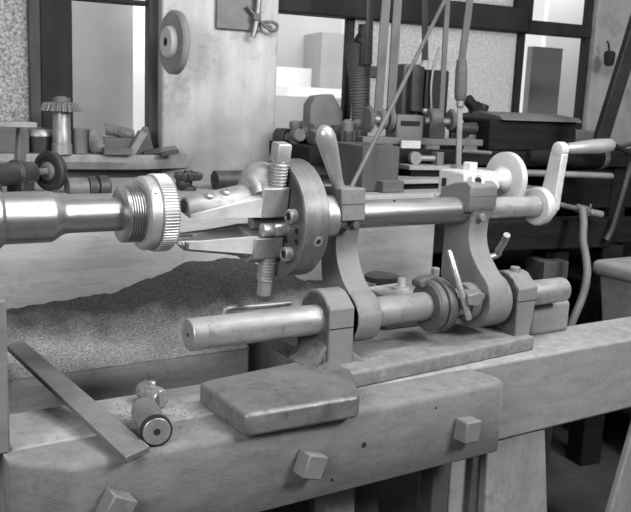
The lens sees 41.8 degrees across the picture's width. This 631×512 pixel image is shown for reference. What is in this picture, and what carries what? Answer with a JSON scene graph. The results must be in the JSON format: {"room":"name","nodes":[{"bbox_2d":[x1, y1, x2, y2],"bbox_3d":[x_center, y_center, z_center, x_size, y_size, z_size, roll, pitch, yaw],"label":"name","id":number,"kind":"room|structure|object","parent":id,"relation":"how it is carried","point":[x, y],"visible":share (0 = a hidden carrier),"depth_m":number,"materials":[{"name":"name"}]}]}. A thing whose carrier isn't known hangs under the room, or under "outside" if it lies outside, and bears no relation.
{"room":"metal workshop","nodes":[
{"label":"metal workshop","id":0,"kind":"room"},
{"bbox_2d":[158,0,278,176],"bbox_3d":[-0.323,-0.967,2.714,0.390,1.450,0.150,-2,11,-23],"label":"wall pillar","id":1,"kind":"structure","parent":0,"point":[219,110],"depth_m":2.72,"materials":[{"name":"paint"}]},
{"bbox_2d":[158,10,190,74],"bbox_3d":[-0.444,-0.656,2.542,0.056,0.192,0.221,-3,12,-27],"label":"flange","id":2,"kind":"object","parent":1,"relation":"attached to","point":[174,39],"visible":1,"depth_m":2.49,"materials":[{"name":"grey metal"}]},
{"bbox_2d":[215,0,260,31],"bbox_3d":[-0.247,-0.874,2.674,0.151,0.278,0.015,-2,11,-23],"label":"notice board","id":3,"kind":"object","parent":1,"relation":"attached to","point":[229,14],"visible":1,"depth_m":2.68,"materials":[{"name":"grey metal"}]},
{"bbox_2d":[246,0,278,37],"bbox_3d":[-0.174,-0.779,2.701,0.114,0.132,0.043,-4,12,-32],"label":"pliers","id":4,"kind":"object","parent":3,"relation":"hanging from","point":[256,15],"visible":1,"depth_m":2.68,"materials":[{"name":"metal"}]},
{"bbox_2d":[67,0,630,371],"bbox_3d":[0.045,-0.524,3.021,7.444,2.400,0.200,-2,11,-23],"label":"wall","id":5,"kind":"structure","parent":0,"point":[610,20],"depth_m":3.34,"materials":[{"name":"grey paint"}]},
{"bbox_2d":[0,0,158,148],"bbox_3d":[-0.937,-0.747,2.532,0.914,0.910,0.110,-2,11,-23],"label":"window","id":6,"kind":"structure","parent":5,"relation":"in","point":[43,64],"depth_m":2.58,"materials":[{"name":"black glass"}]},
{"bbox_2d":[0,152,192,169],"bbox_3d":[-1.856,-0.252,2.081,3.196,0.050,0.142,-2,11,-23],"label":"shelf","id":7,"kind":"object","parent":5,"relation":"attached to","point":[89,160],"depth_m":2.54,"materials":[{"name":"grey wood"}]},
{"bbox_2d":[0,127,28,152],"bbox_3d":[-0.938,-0.346,2.452,0.161,0.075,0.100,-2,11,-23],"label":"wooden box","id":8,"kind":"object","parent":7,"relation":"on","point":[7,134],"visible":0.74,"depth_m":2.42,"materials":[{"name":"grey wood"}]},
{"bbox_2d":[29,127,51,152],"bbox_3d":[-0.832,-0.351,2.496,0.086,0.078,0.086,-4,12,-32],"label":"cup","id":9,"kind":"object","parent":7,"relation":"on","point":[40,138],"visible":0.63,"depth_m":2.46,"materials":[{"name":"metal"}]},
{"bbox_2d":[40,96,82,154],"bbox_3d":[-0.757,-0.390,2.465,0.124,0.170,0.124,-4,12,-32],"label":"gear","id":10,"kind":"object","parent":7,"relation":"on","point":[61,107],"visible":0.99,"depth_m":2.44,"materials":[{"name":"metal"}]},
{"bbox_2d":[71,127,87,153],"bbox_3d":[-0.720,-0.351,2.521,0.048,0.078,0.048,-4,12,-32],"label":"tin can","id":11,"kind":"object","parent":7,"relation":"on","point":[79,140],"visible":0.96,"depth_m":2.50,"materials":[{"name":"grey metal"}]},
{"bbox_2d":[87,128,104,153],"bbox_3d":[-0.680,-0.356,2.557,0.063,0.077,0.070,-4,12,-32],"label":"rag","id":12,"kind":"object","parent":7,"relation":"on","point":[95,140],"visible":0.92,"depth_m":2.54,"materials":[{"name":"grey fabric"}]},
{"bbox_2d":[102,147,131,155],"bbox_3d":[-0.609,-0.321,2.536,0.084,0.022,0.050,-2,11,-23],"label":"wooden block","id":13,"kind":"object","parent":7,"relation":"on","point":[124,151],"visible":1,"depth_m":2.52,"materials":[{"name":"grey wood"}]},
{"bbox_2d":[104,137,132,147],"bbox_3d":[-0.624,-0.347,2.599,0.090,0.050,0.075,-2,11,-23],"label":"wooden block","id":14,"kind":"object","parent":7,"relation":"on","point":[108,141],"visible":0.33,"depth_m":2.56,"materials":[{"name":"grey wood"}]},
{"bbox_2d":[104,123,134,137],"bbox_3d":[-0.614,-0.390,2.592,0.093,0.050,0.037,-2,11,-23],"label":"block","id":15,"kind":"object","parent":14,"relation":"on","point":[113,130],"visible":0.96,"depth_m":2.58,"materials":[{"name":"grey wood"}]},
{"bbox_2d":[129,130,146,154],"bbox_3d":[-0.560,-0.350,2.578,0.060,0.083,0.050,-2,11,-23],"label":"wooden block","id":16,"kind":"object","parent":7,"relation":"on","point":[138,139],"visible":0.69,"depth_m":2.56,"materials":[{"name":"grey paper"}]},
{"bbox_2d":[136,127,152,153],"bbox_3d":[-0.552,-0.370,2.643,0.069,0.085,0.039,-2,11,-23],"label":"wedge","id":17,"kind":"object","parent":7,"relation":"on","point":[147,143],"visible":0.53,"depth_m":2.63,"materials":[{"name":"grey wood"}]},
{"bbox_2d":[142,148,160,154],"bbox_3d":[-0.518,-0.329,2.611,0.052,0.025,0.030,-2,11,-23],"label":"scrap","id":18,"kind":"object","parent":7,"relation":"on","point":[155,150],"visible":0.89,"depth_m":2.60,"materials":[{"name":"metal"}]},
{"bbox_2d":[156,146,176,154],"bbox_3d":[-0.480,-0.337,2.648,0.067,0.032,0.030,-2,11,-23],"label":"scrap","id":19,"kind":"object","parent":7,"relation":"on","point":[169,148],"visible":0.57,"depth_m":2.64,"materials":[{"name":"grey metal"}]},
{"bbox_2d":[159,149,178,156],"bbox_3d":[-0.461,-0.324,2.603,0.056,0.023,0.030,-2,11,-23],"label":"scrap","id":20,"kind":"object","parent":7,"relation":"on","point":[176,151],"visible":1,"depth_m":2.59,"materials":[{"name":"metal"}]},
{"bbox_2d":[278,0,593,137],"bbox_3d":[0.491,-0.939,3.082,1.404,1.102,0.080,-2,11,-23],"label":"window","id":21,"kind":"structure","parent":5,"relation":"in","point":[498,30],"depth_m":3.16,"materials":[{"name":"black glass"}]},
{"bbox_2d":[354,24,370,65],"bbox_3d":[0.157,-0.705,2.767,0.063,0.135,0.040,-2,11,-23],"label":"bracket","id":22,"kind":"object","parent":21,"relation":"attached to","point":[360,37],"visible":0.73,"depth_m":2.75,"materials":[{"name":"metal"}]},
{"bbox_2d":[345,41,369,120],"bbox_3d":[0.147,-0.571,2.811,0.105,0.302,0.071,-2,11,-23],"label":"hose","id":23,"kind":"object","parent":22,"relation":"hanging from","point":[358,77],"visible":0.67,"depth_m":2.78,"materials":[{"name":"rubber"}]},
{"bbox_2d":[365,0,372,63],"bbox_3d":[0.173,-0.780,2.651,0.035,0.320,0.006,-2,11,-23],"label":"belt","id":24,"kind":"object","parent":22,"relation":"hanging from","point":[369,3],"visible":1,"depth_m":2.66,"materials":[{"name":"leather"}]},
{"bbox_2d":[604,40,615,65],"bbox_3d":[1.161,-0.800,3.261,0.044,0.099,0.044,-4,12,-32],"label":"wall hook","id":25,"kind":"object","parent":5,"relation":"attached to","point":[609,56],"visible":1,"depth_m":3.25,"materials":[{"name":"black metal"}]},
{"bbox_2d":[263,407,630,511],"bbox_3d":[1.118,1.004,1.734,7.600,0.050,5.800,-4,12,-32],"label":"floor","id":26,"kind":"structure","parent":0,"point":[570,487],"depth_m":2.80,"materials":[{"name":"concrete"}]},
{"bbox_2d":[0,316,630,511],"bbox_3d":[0.010,0.557,1.891,2.250,0.680,0.664,-4,12,-32],"label":"bed","id":27,"kind":"object","parent":26,"relation":"on","point":[479,446],"visible":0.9,"depth_m":1.62,"materials":[{"name":"paint"}]},
{"bbox_2d":[7,340,149,462],"bbox_3d":[-0.430,0.239,1.448,0.049,0.066,0.498,-7,14,-41],"label":"file","id":28,"kind":"object","parent":27,"relation":"on","point":[128,446],"visible":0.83,"depth_m":1.40,"materials":[{"name":"metal"}]},
{"bbox_2d":[0,173,180,453],"bbox_3d":[-0.562,0.084,1.310,0.726,0.414,0.231,-4,12,-32],"label":"headstock","id":29,"kind":"object","parent":27,"relation":"on","point":[146,212],"visible":1,"depth_m":1.41,"materials":[{"name":"metal"}]},
{"bbox_2d":[176,141,341,297],"bbox_3d":[-0.111,-0.071,1.622,0.332,0.311,0.234,-4,12,-32],"label":"jaw chuck","id":30,"kind":"object","parent":29,"relation":"attached to","point":[285,202],"visible":0.99,"depth_m":1.57,"materials":[{"name":"metal"}]},
{"bbox_2d":[131,380,172,446],"bbox_3d":[-0.283,0.260,1.421,0.066,0.052,0.230,0,11,-12],"label":"joint","id":31,"kind":"object","parent":27,"relation":"on","point":[155,429],"visible":1,"depth_m":1.34,"materials":[{"name":"metal"}]},
{"bbox_2d":[6,258,375,380],"bbox_3d":[-0.301,0.115,1.892,1.720,0.166,0.219,-4,12,-32],"label":"heap","id":32,"kind":"object","parent":27,"relation":"on","point":[142,321],"visible":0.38,"depth_m":1.85,"materials":[{"name":"grey"}]},
{"bbox_2d":[0,192,434,309],"bbox_3d":[-0.411,0.025,1.952,1.770,0.310,0.030,-4,12,-32],"label":"board","id":33,"kind":"object","parent":27,"relation":"on","point":[73,265],"visible":0.31,"depth_m":1.91,"materials":[{"name":"grey wood"}]},
{"bbox_2d":[46,374,474,453],"bbox_3d":[-0.061,0.266,1.572,0.858,0.002,0.226,-4,12,-32],"label":"wood shavings","id":34,"kind":"object","parent":27,"relation":"on","point":[473,374],"visible":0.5,"depth_m":1.46},
{"bbox_2d":[182,125,615,435],"bbox_3d":[0.243,-0.031,1.851,1.174,0.509,0.551,-4,12,-32],"label":"tailstock","id":35,"kind":"object","parent":27,"relation":"on","point":[334,344],"visible":0.99,"depth_m":1.76,"materials":[{"name":"metal"}]},
{"bbox_2d":[221,300,291,314],"bbox_3d":[-0.123,0.114,1.714,0.162,0.038,0.013,-4,12,-32],"label":"rod","id":36,"kind":"object","parent":35,"relation":"on","point":[247,306],"visible":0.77,"depth_m":1.70,"materials":[{"name":"metal"}]},
{"bbox_2d":[364,271,399,285],"bbox_3d":[0.172,0.090,2.164,0.092,0.085,0.092,-4,12,-32],"label":"disc","id":37,"kind":"object","parent":35,"relation":"attached to","point":[378,278],"visible":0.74,"depth_m":2.13,"materials":[{"name":"metal"}]},
{"bbox_2d":[369,277,418,329],"bbox_3d":[0.213,0.107,1.995,0.180,0.116,0.130,-4,12,-32],"label":"bracket","id":38,"kind":"object","parent":35,"relation":"on","point":[401,287],"visible":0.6,"depth_m":1.96,"materials":[{"name":"grey metal"}]},
{"bbox_2d":[510,266,519,272],"bbox_3d":[0.473,0.032,1.959,0.024,0.015,0.024,-4,12,-32],"label":"bolt","id":39,"kind":"object","parent":35,"relation":"on","point":[513,269],"depth_m":1.95,"materials":[{"name":"metal"}]},
{"bbox_2d":[529,300,568,334],"bbox_3d":[0.587,0.154,2.103,0.140,0.082,0.035,-4,12,-32],"label":"block","id":40,"kind":"object","parent":27,"relation":"on","point":[550,317],"visible":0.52,"depth_m":2.09,"materials":[{"name":"grey wood"}]},
{"bbox_2d":[269,119,630,324],"bbox_3d":[1.635,0.074,3.489,3.790,1.185,0.390,-2,11,-23],"label":"bench","id":41,"kind":"object","parent":26,"relation":"on","point":[602,194],"depth_m":2.97,"materials":[{"name":"black wood"}]},
{"bbox_2d":[2,174,539,198],"bbox_3d":[-0.376,-0.174,2.278,2.400,0.035,0.536,-4,12,-32],"label":"shelf","id":42,"kind":"object","parent":41,"relation":"attached to","point":[204,185],"visible":0.02,"depth_m":2.29,"materials":[{"name":"grey wood"}]},
{"bbox_2d":[0,121,67,191],"bbox_3d":[-0.688,-0.217,1.866,0.141,0.173,0.312,7,12,26],"label":"grinder","id":43,"kind":"object","parent":42,"relation":"on","point":[49,168],"visible":0.98,"depth_m":1.91,"materials":[{"name":"metal"}]},
{"bbox_2d":[40,162,54,179],"bbox_3d":[-0.649,-0.205,2.000,0.044,0.044,0.010,7,11,24],"label":"wheel hub","id":44,"kind":"object","parent":43,"relation":"in","point":[47,169],"depth_m":1.99,"materials":[{"name":"grey metal"}]},
{"bbox_2d":[64,176,111,193],"bbox_3d":[-0.561,-0.169,2.048,0.110,0.060,0.060,-4,12,-32],"label":"pipe fitting","id":45,"kind":"object","parent":42,"relation":"on","point":[90,184],"visible":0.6,"depth_m":2.03,"materials":[{"name":"grey metal"}]},
{"bbox_2d":[174,170,202,190],"bbox_3d":[-0.337,-0.200,2.186,0.076,0.056,0.076,-4,12,-32],"label":"valve","id":46,"kind":"object","parent":42,"relation":"on","point":[184,179],"visible":0.99,"depth_m":2.16,"materials":[{"name":"metal"}]},
{"bbox_2d":[211,170,241,189],"bbox_3d":[-0.223,-0.208,2.258,0.119,0.052,0.052,-4,12,-32],"label":"roller","id":47,"kind":"object","parent":42,"relation":"on","point":[220,179],"visible":0.52,"depth_m":2.22,"materials":[{"name":"metal"}]},
{"bbox_2d":[330,141,399,191],"bbox_3d":[0.142,-0.266,2.440,0.117,0.130,0.220,-2,11,-23],"label":"box","id":48,"kind":"object","parent":42,"relation":"on","point":[382,163],"visible":0.62,"depth_m":2.35,"materials":[{"name":"grey wood"}]},
{"bbox_2d":[377,180,403,192],"bbox_3d":[0.208,-0.200,2.362,0.075,0.034,0.050,-4,12,-32],"label":"block","id":49,"kind":"object","parent":42,"relation":"on","point":[383,186],"visible":0.92,"depth_m":2.34,"materials":[{"name":"grey wood"}]},
{"bbox_2d":[401,169,439,176],"bbox_3d":[0.383,-0.252,2.636,0.215,0.051,0.065,-2,11,-23],"label":"crate","id":50,"kind":"object","parent":42,"relation":"on","point":[413,173],"visible":0.13,"depth_m":2.58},
{"bbox_2d":[399,164,462,169],"bbox_3d":[0.380,-0.282,2.620,0.230,0.014,0.080,-2,11,-23],"label":"plank","id":51,"kind":"object","parent":50,"relation":"on","point":[402,166],"visible":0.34,"depth_m":2.58,"materials":[{"name":"grey wood"}]},
{"bbox_2d":[408,152,443,164],"bbox_3d":[0.346,-0.308,2.606,0.114,0.040,0.040,-2,11,-23],"label":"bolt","id":52,"kind":"object","parent":51,"relation":"on","point":[436,158],"visible":1,"depth_m":2.60,"materials":[{"name":"metal"}]},
{"bbox_2d":[404,183,438,188],"bbox_3d":[0.304,-0.219,2.534,0.218,0.018,0.090,-4,12,-32],"label":"box","id":53,"kind":"object","parent":42,"relation":"on","point":[406,186],"visible":0.14,"depth_m":2.49,"materials":[{"name":"black"}]},
{"bbox_2d":[398,176,438,183],"bbox_3d":[0.293,-0.232,2.518,0.250,0.012,0.120,-4,12,-32],"label":"plank","id":54,"kind":"object","parent":53,"relation":"on","point":[407,179],"visible":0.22,"depth_m":2.48,"materials":[{"name":"grey wood"}]},
{"bbox_2d":[454,59,466,168],"bbox_3d":[0.441,-0.431,2.544,0.041,0.344,0.038,-4,12,-32],"label":"file","id":55,"kind":"object","parent":42,"relation":"on","point":[460,90],"visible":0.99,"depth_m":2.52,"materials":[{"name":"metal"}]},
{"bbox_2d":[462,149,491,154],"bbox_3d":[0.505,-0.326,2.593,0.108,0.016,0.012,-2,11,-23],"label":"bar","id":56,"kind":"object","parent":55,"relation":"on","point":[463,150],"visible":1,"depth_m":2.59,"materials":[{"name":"grey metal"}]},
{"bbox_2d":[477,167,613,178],"bbox_3d":[0.727,-0.263,2.633,0.555,0.035,0.021,-2,11,-23],"label":"rod","id":57,"kind":"object","parent":42,"relation":"on","point":[541,173],"visible":0.56,"depth_m":2.68,"materials":[{"name":"grey metal"}]},
{"bbox_2d":[273,128,290,141],"bbox_3d":[-0.103,-0.403,2.756,0.057,0.045,0.090,-2,11,-23],"label":"fitting","id":58,"kind":"object","parent":41,"relation":"on","point":[280,134],"visible":0.73,"depth_m":2.72,"materials":[{"name":"grey metal"}]},
{"bbox_2d":[289,120,305,143],"bbox_3d":[-0.061,-0.401,2.674,0.042,0.074,0.069,-2,11,-23],"label":"fitting","id":59,"kind":"object","parent":41,"relation":"on","point":[296,135],"visible":1,"depth_m":2.66,"materials":[{"name":"grey metal"}]},
{"bbox_2d":[299,120,315,142],"bbox_3d":[-0.032,-0.406,2.719,0.050,0.080,0.090,-2,11,-23],"label":"fitting","id":60,"kind":"object","parent":41,"relation":"on","point":[305,126],"visible":0.48,"depth_m":2.69,"materials":[{"name":"grey metal"}]},
{"bbox_2d":[307,130,316,144],"bbox_3d":[0.009,-0.380,2.653,0.045,0.045,0.090,-2,11,-23],"label":"fitting","id":61,"kind":"object","parent":41,"relation":"on","point":[311,139],"visible":0.28,"depth_m":2.65,"materials":[{"name":"grey metal"}]},
{"bbox_2d":[303,94,342,129],"bbox_3d":[0.025,-0.467,2.808,0.121,0.163,0.070,-2,11,-23],"label":"block","id":62,"kind":"object","parent":41,"relation":"on","point":[322,109],"visible":0.61,"depth_m":2.77,"materials":[{"name":"grey metal"}]},
{"bbox_2d":[330,125,340,135],"bbox_3d":[0.074,-0.397,2.711,0.043,0.063,0.072,-2,11,-23],"label":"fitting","id":63,"kind":"object","parent":41,"relation":"on","point":[335,128],"visible":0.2,"depth_m":2.70,"materials":[{"name":"grey metal"}]},
{"bbox_2d":[367,66,376,99],"bbox_3d":[0.188,-0.570,2.912,0.062,0.193,0.030,-2,11,-23],"label":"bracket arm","id":64,"kind":"object","parent":41,"relation":"on","point":[372,69],"visible":0.27,"depth_m":2.89,"materials":[{"name":"metal"}]},
{"bbox_2d":[350,0,446,185],"bbox_3d":[0.260,-0.511,2.391,0.012,0.586,0.698,7,12,26],"label":"rod","id":65,"kind":"object","parent":41,"relation":"on","point":[430,28],"visible":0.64,"depth_m":2.34,"materials":[{"name":"grey metal"}]},
{"bbox_2d":[357,105,482,149],"bbox_3d":[0.342,-0.418,2.698,0.447,0.132,0.110,-2,11,-23],"label":"lathe","id":66,"kind":"object","parent":41,"relation":"on","point":[427,131],"visible":0.87,"depth_m":2.66,"materials":[{"name":"grey metal"}]},
{"bbox_2d":[374,0,390,112],"bbox_3d":[0.215,-0.692,2.620,0.038,0.470,0.006,-2,11,-23],"label":"belt","id":67,"kind":"object","parent":66,"relation":"attached to","point":[385,4],"visible":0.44,"depth_m":2.63,"materials":[{"name":"leather"}]},
{"bbox_2d":[386,0,401,109],"bbox_3d":[0.257,-0.704,2.669,0.032,0.479,0.006,-2,11,-23],"label":"belt","id":68,"kind":"object","parent":66,"relation":"attached to","point":[397,4],"visible":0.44,"depth_m":2.67,"materials":[{"name":"leather"}]},
{"bbox_2d":[439,0,449,112],"bbox_3d":[0.425,-0.712,2.705,0.024,0.488,0.006,-2,11,-23],"label":"belt","id":69,"kind":"object","parent":66,"relation":"attached to","point":[447,4],"visible":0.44,"depth_m":2.71,"materials":[{"name":"leather"}]},
{"bbox_2d":[395,47,448,145],"bbox_3d":[0.366,-0.554,2.877,0.156,0.337,0.134,-2,11,-23],"label":"box","id":70,"kind":"object","parent":41,"relation":"on","point":[431,90],"depth_m":2.84,"materials":[{"name":"metal"}]},
{"bbox_2d":[406,66,424,111],"bbox_3d":[0.342,-0.570,2.825,0.046,0.153,0.035,-2,11,-23],"label":"box","id":71,"kind":"object","parent":70,"relation":"attached to","point":[415,88],"visible":0.83,"depth_m":2.81,"materials":[{"name":"metal"}]},
{"bbox_2d":[421,0,427,59],"bbox_3d":[0.366,-0.821,2.768,0.048,0.321,0.006,-2,11,-23],"label":"belt","id":72,"kind":"object","parent":70,"relation":"attached to","point":[424,3],"visible":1,"depth_m":2.77,"materials":[{"name":"leather"}]},
{"bbox_2d":[451,133,475,138],"bbox_3d":[0.520,-0.399,2.860,0.064,0.050,0.100,-2,11,-23],"label":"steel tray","id":73,"kind":"object","parent":41,"relation":"on","point":[466,136],"visible":0.2,"depth_m":2.81,"materials":[{"name":"grey metal"}]},
{"bbox_2d":[449,111,581,150],"bbox_3d":[0.697,-0.443,2.926,0.364,0.128,0.297,-2,11,-23],"label":"lidded box","id":74,"kind":"object","parent":41,"relation":"on","point":[499,131],"visible":0.73,"depth_m":2.80,"materials":[{"name":"black wood"}]},
{"bbox_2d":[464,95,488,112],"bbox_3d":[0.564,-0.525,2.909,0.102,0.080,0.051,-2,11,-23],"label":"grip","id":75,"kind":"object","parent":74,"relation":"on","point":[471,104],"visible":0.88,"depth_m":2.89,"materials":[{"name":"metal"}]},
{"bbox_2d":[525,149,610,169],"bbox_3d":[0.830,-0.325,2.730,0.311,0.076,0.076,-2,11,-23],"label":"roller","id":76,"kind":"object","parent":41,"relation":"attached to","point":[601,161],"visible":0.62,"depth_m":2.72,"materials":[{"name":"grey metal"}]},
{"bbox_2d":[574,130,594,141],"bbox_3d":[1.008,-0.451,3.200,0.133,0.070,0.160,-2,11,-23],"label":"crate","id":77,"kind":"object","parent":41,"relation":"on","point":[580,135],"visible":0.26,"depth_m":3.11,"materials":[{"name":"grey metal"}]},
{"bbox_2d":[593,14,630,138],"bbox_3d":[1.027,-0.777,2.612,0.261,0.812,0.024,-2,11,-23],"label":"diagonal strut","id":78,"kind":"object","parent":41,"relation":"on","point":[622,69],"visible":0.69,"depth_m":2.62,"materials":[{"name":"wood"}]},
{"bbox_2d":[433,216,630,465],"bbox_3d":[0.834,0.307,2.843,1.147,0.894,0.130,-2,11,-23],"label":"bench","id":79,"kind":"object","parent":26,"relation":"on","point":[554,239],"visible":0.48,"depth_m":2.74,"materials":[{"name":"black wood"}]},
{"bbox_2d":[560,202,603,217],"bbox_3d":[0.835,-0.149,2.635,0.207,0.058,0.028,-2,11,-23],"label":"tap","id":80,"kind":"object","parent":79,"relation":"attached to","point":[590,212],"visible":0.77,"depth_m":2.64,"materials":[{"name":"grey metal"}]},
{"bbox_2d":[567,207,590,325],"bbox_3d":[0.829,0.043,2.580,0.062,0.382,0.160,6,11,19],"label":"tube","id":81,"kind":"object","parent":80,"relation":"hanging from","point":[583,221],"visible":0.93,"depth_m":2.57,"materials":[{"name":"grey rubber"}]},
{"bbox_2d":[600,138,630,241],"bbox_3d":[0.965,-0.212,2.685,0.173,0.340,0.049,-2,11,-23],"label":"pliers","id":82,"kind":"object","parent":79,"relation":"on","point":[627,176],"visible":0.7,"depth_m":2.71,"materials":[{"name":"metal"}]},
{"bbox_2d":[525,256,568,478],"bbox_3d":[0.746,0.383,2.782,0.097,0.760,0.100,-2,11,-23],"label":"post","id":83,"kind":"object","parent":26,"relation":"on","point":[537,267],"visible":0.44,"depth_m":2.69,"materials":[{"name":"grey wood"}]},
{"bbox_2d":[592,257,630,320],"bbox_3d":[1.192,0.396,2.770,0.600,0.776,0.270,-4,12,-32],"label":"trough","id":84,"kind":"object","parent":26,"relation":"on","point":[615,273],"visible":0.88,"depth_m":2.61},
{"bbox_2d":[458,0,473,58],"bbox_3d":[0.512,-0.814,2.777,0.051,0.345,0.006,-2,11,-23],"label":"belt","id":85,"kind":"object","parent":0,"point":[469,3],"visible":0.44,"depth_m":2.78,"materials":[{"name":"leather"}]},
{"label":"outside","id":86,"kind":"structure","parent":0,"visible":0},
{"bbox_2d":[522,46,562,113],"bbox_3d":[1.086,-0.733,3.994,0.176,0.532,0.040,-2,11,-23],"label":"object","id":87,"kind":"object","parent":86,"point":[543,64],"visible":0.64,"depth_m":3.95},
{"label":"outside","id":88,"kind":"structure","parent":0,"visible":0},
{"bbox_2d":[276,67,311,88],"bbox_3d":[0.142,-1.139,5.451,1.218,0.166,0.050,-2,11,-23],"label":"wall","id":89,"kind":"structure","parent":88,"point":[285,76],"depth_m":5.30,"materials":[{"name":"white paint"}]},
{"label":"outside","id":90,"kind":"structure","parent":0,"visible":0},
{"bbox_2d":[133,0,144,134],"bbox_3d":[-0.695,-0.553,4.413,0.573,2.981,0.100,-2,11,-23],"label":"wall","id":91,"kind":"structure","parent":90,"point":[138,11],"depth_m":4.19,"materials":[{"name":"white paint"}]},
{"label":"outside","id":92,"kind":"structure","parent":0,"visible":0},
{"bbox_2d":[541,0,583,129],"bbox_3d":[1.839,-1.351,5.514,0.789,1.411,0.040,-2,11,-23],"label":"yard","id":93,"kind":"structure","parent":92,"point":[560,11],"depth_m":5.41,"materials":[{"name":"white"}]},
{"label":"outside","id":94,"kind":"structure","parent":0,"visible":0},
{"bbox_2d":[27,1,132,136],"bbox_3d":[-1.046,-0.458,3.621,0.471,2.441,0.100,-2,11,-23],"label":"window pane","id":95,"kind":"structure","parent":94,"point":[102,33],"depth_m":3.55,"materials":[{"name":"grey glass"}]},
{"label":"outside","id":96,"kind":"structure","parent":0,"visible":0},
{"bbox_2d":[303,32,343,88],"bbox_3d":[0.070,-1.251,5.370,0.200,0.363,0.300,-2,11,-23],"label":"wall","id":97,"kind":"structure","parent":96,"point":[323,51],"depth_m":5.24,"materials":[{"name":"grey paint"}]},
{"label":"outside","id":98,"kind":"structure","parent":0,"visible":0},
{"bbox_2d":[276,86,341,97],"bbox_3d":[-0.009,-0.978,5.005,0.412,0.076,0.200,-2,11,-23],"label":"block","id":99,"kind":"object","parent":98,"point":[282,90],"visible":0.43,"depth_m":4.89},
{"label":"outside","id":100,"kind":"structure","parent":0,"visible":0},
{"bbox_2d":[275,95,340,128],"bbox_3d":[-0.056,-0.738,4.591,0.576,0.285,0.200,-2,11,-23],"label":"wall base","id":101,"kind":"structure","parent":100,"point":[287,108],"depth_m":4.44,"materials":[{"name":"grey paint"}]},
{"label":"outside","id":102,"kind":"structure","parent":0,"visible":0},
{"bbox_2d":[277,14,341,67],"bbox_3d":[-0.159,-1.901,5.363,0.720,1.332,0.100,-2,11,-23],"label":"wall","id":103,"kind":"structure","parent":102,"point":[292,29],"depth_m":5.42,"materials":[{"name":"white paint"}]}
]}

